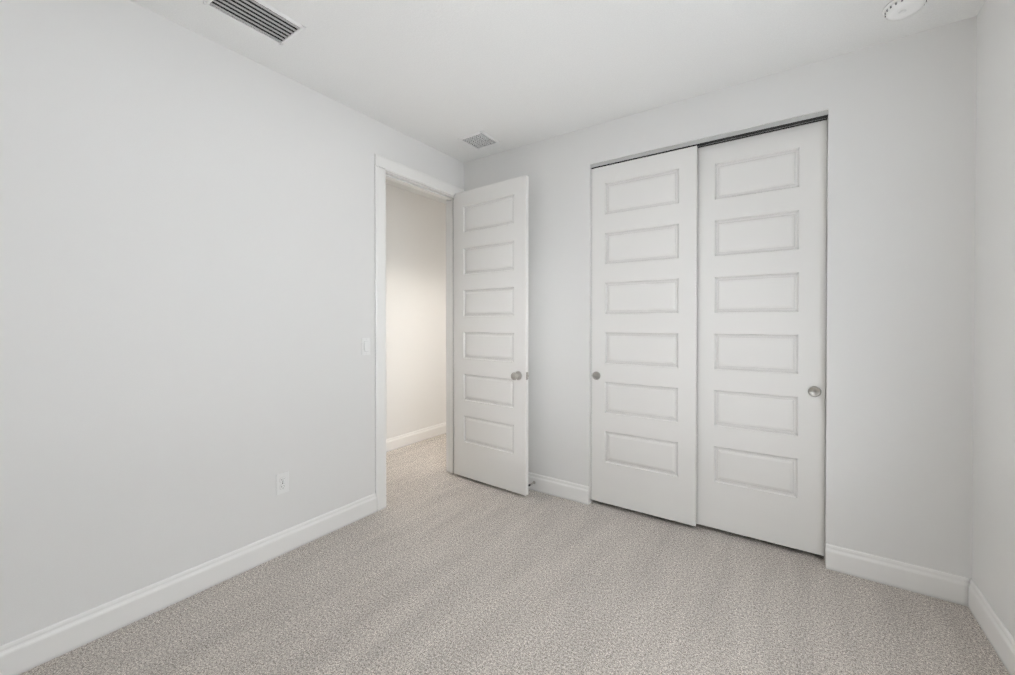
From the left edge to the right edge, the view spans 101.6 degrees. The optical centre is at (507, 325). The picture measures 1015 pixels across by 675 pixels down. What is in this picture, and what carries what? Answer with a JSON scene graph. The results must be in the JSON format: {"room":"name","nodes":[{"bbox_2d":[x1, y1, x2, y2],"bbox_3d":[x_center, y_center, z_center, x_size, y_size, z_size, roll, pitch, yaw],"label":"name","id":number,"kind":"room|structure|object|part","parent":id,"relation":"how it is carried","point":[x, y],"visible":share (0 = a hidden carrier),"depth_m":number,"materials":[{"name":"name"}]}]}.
{"room":"empty bedroom","nodes":[
{"label":"empty bedroom","id":0,"kind":"room"},
{"bbox_2d":[0,0,463,645],"bbox_3d":[-1.138,-0.067,2.712,0.120,2.750,5.670,0,1,35],"label":"wall","id":1,"kind":"structure","parent":0,"point":[186,278],"depth_m":1.93,"materials":[{"name":"white paint"}]},
{"bbox_2d":[0,493,376,674],"bbox_3d":[-1.765,1.251,1.693,0.015,0.131,2.962,0,1,35],"label":"baseboard","id":2,"kind":"structure","parent":1,"relation":"attached to","point":[23,654],"depth_m":1.92,"materials":[{"name":"white wood"}]},
{"bbox_2d":[276,471,288,494],"bbox_3d":[-1.293,0.905,2.382,0.008,0.117,0.072,0,1,35],"label":"duplex electrical outlet","id":3,"kind":"object","parent":1,"relation":"attached to","point":[282,482],"visible":1,"depth_m":2.38,"materials":[{"name":"white plastic"}]},
{"bbox_2d":[362,338,370,354],"bbox_3d":[-0.968,0.142,2.845,0.010,0.117,0.072,0,1,35],"label":"light switch","id":4,"kind":"object","parent":1,"relation":"attached to","point":[366,346],"visible":1,"depth_m":2.84,"materials":[{"name":"white plastic"}]},
{"bbox_2d":[374,153,464,510],"bbox_3d":[-0.710,0.048,3.335,0.154,2.510,0.955,0,1,35],"label":"door frame","id":5,"kind":"structure","parent":1,"relation":"attached to","point":[382,165],"depth_m":2.96,"materials":[{"name":"white wood"}]},
{"bbox_2d":[454,175,528,495],"bbox_3d":[-0.151,0.075,3.359,0.776,2.412,0.173,0,1,38],"label":"hinged door","id":6,"kind":"structure","parent":1,"relation":"in","point":[491,375],"depth_m":3.32,"materials":[{"name":"paint"}]},
{"bbox_3d":[0.062,0.380,3.129,0.066,0.066,0.069,0,1,38],"label":"knob","id":7,"kind":"part","parent":6,"relation":"part of","materials":[{"name":"grey metal"}]},
{"bbox_2d":[386,184,445,438],"bbox_3d":[-1.978,-0.072,3.291,0.120,2.750,5.670,0,1,35],"label":"wall","id":8,"kind":"structure","parent":0,"point":[415,312],"depth_m":4.55,"materials":[{"name":"white paint"}]},
{"bbox_2d":[386,422,445,451],"bbox_3d":[-1.917,1.238,3.272,0.015,0.131,5.450,0,1,35],"label":"baseboard","id":9,"kind":"structure","parent":8,"relation":"attached to","point":[402,440],"depth_m":4.54,"materials":[{"name":"white wood"}]},
{"bbox_2d":[19,433,1009,674],"bbox_3d":[-0.227,1.363,2.097,4.372,0.100,5.670,0,1,35],"label":"floor","id":10,"kind":"structure","parent":0,"point":[434,567],"depth_m":1.93,"materials":[{"name":"carpet"}]},
{"bbox_2d":[130,0,985,203],"bbox_3d":[-0.227,-1.487,2.074,4.372,0.100,5.670,0,1,35],"label":"ceiling","id":11,"kind":"structure","parent":0,"point":[443,76],"depth_m":2.16,"materials":[{"name":"paint"}]},
{"bbox_2d":[203,0,305,45],"bbox_3d":[-1.162,-1.432,1.917,0.228,0.007,0.345,0,1,35],"label":"ceiling vent","id":12,"kind":"object","parent":11,"relation":"in","point":[261,17],"visible":1,"depth_m":1.93,"materials":[{"name":"white metal"}]},
{"bbox_2d":[458,131,499,149],"bbox_3d":[-0.218,-1.442,3.231,0.236,0.009,0.236,0,1,35],"label":"ceiling vent","id":13,"kind":"object","parent":11,"relation":"in","point":[479,140],"visible":1,"depth_m":3.21,"materials":[{"name":"white metal"}]},
{"bbox_2d":[882,0,926,19],"bbox_3d":[1.771,-1.413,1.844,0.152,0.044,0.152,0,1,35],"label":"smoke detector","id":14,"kind":"object","parent":11,"relation":"attached to","point":[897,9],"visible":1,"depth_m":1.83,"materials":[{"name":"white plastic"}]},
{"bbox_2d":[464,16,976,577],"bbox_3d":[0.928,-0.068,2.862,3.112,2.750,0.120,0,1,35],"label":"wall","id":15,"kind":"structure","parent":0,"point":[900,254],"depth_m":2.14,"materials":[{"name":"white paint"}]},
{"bbox_2d":[528,472,588,504],"bbox_3d":[0.100,1.237,3.360,1.196,0.131,0.015,0,1,35],"label":"baseboard","id":16,"kind":"structure","parent":15,"relation":"attached to","point":[568,490],"depth_m":3.15,"materials":[{"name":"white wood"}]},
{"bbox_2d":[591,146,697,525],"bbox_3d":[0.914,0.068,2.848,0.712,2.420,0.035,0,1,35],"label":"closet door","id":17,"kind":"structure","parent":15,"relation":"in","point":[644,215],"depth_m":2.81,"materials":[{"name":"paint"}]},
{"bbox_2d":[592,372,599,379],"bbox_3d":[0.645,0.363,3.011,0.061,0.061,0.006,0,1,35],"label":"door pull","id":18,"kind":"object","parent":17,"relation":"attached to","point":[596,375],"visible":1,"depth_m":3.01,"materials":[{"name":"grey metal"}]},
{"bbox_2d":[591,110,827,168],"bbox_3d":[1.198,-1.160,2.670,1.373,0.024,0.096,0,1,35],"label":"track rail","id":19,"kind":"object","parent":15,"relation":"attached to","point":[778,125],"visible":0.67,"depth_m":2.51,"materials":[{"name":"grey metal"}]},
{"bbox_2d":[696,120,826,555],"bbox_3d":[1.493,0.071,2.503,0.682,2.420,0.035,0,1,35],"label":"closet door","id":20,"kind":"structure","parent":15,"relation":"in","point":[761,282],"depth_m":2.46,"materials":[{"name":"paint"}]},
{"bbox_2d":[808,386,820,396],"bbox_3d":[1.722,0.369,2.323,0.061,0.061,0.006,0,1,35],"label":"door pull","id":21,"kind":"object","parent":20,"relation":"attached to","point":[814,391],"visible":1,"depth_m":2.32,"materials":[{"name":"grey metal"}]},
{"bbox_2d":[826,543,963,604],"bbox_3d":[1.938,1.247,2.095,0.521,0.131,0.015,0,1,35],"label":"baseboard","id":22,"kind":"structure","parent":15,"relation":"attached to","point":[946,586],"depth_m":2.08,"materials":[{"name":"white wood"}]},
{"bbox_2d":[972,0,1014,638],"bbox_3d":[1.105,-0.047,0.270,0.120,2.750,4.190,0,1,35],"label":"wall","id":23,"kind":"structure","parent":0,"point":[993,537],"depth_m":1.73,"materials":[{"name":"white paint"}]},
{"bbox_2d":[964,577,1014,674],"bbox_3d":[1.048,1.262,0.319,0.015,0.131,3.950,0,1,35],"label":"baseboard","id":24,"kind":"structure","parent":23,"relation":"attached to","point":[992,626],"depth_m":1.72,"materials":[{"name":"white wood"}]}
]}

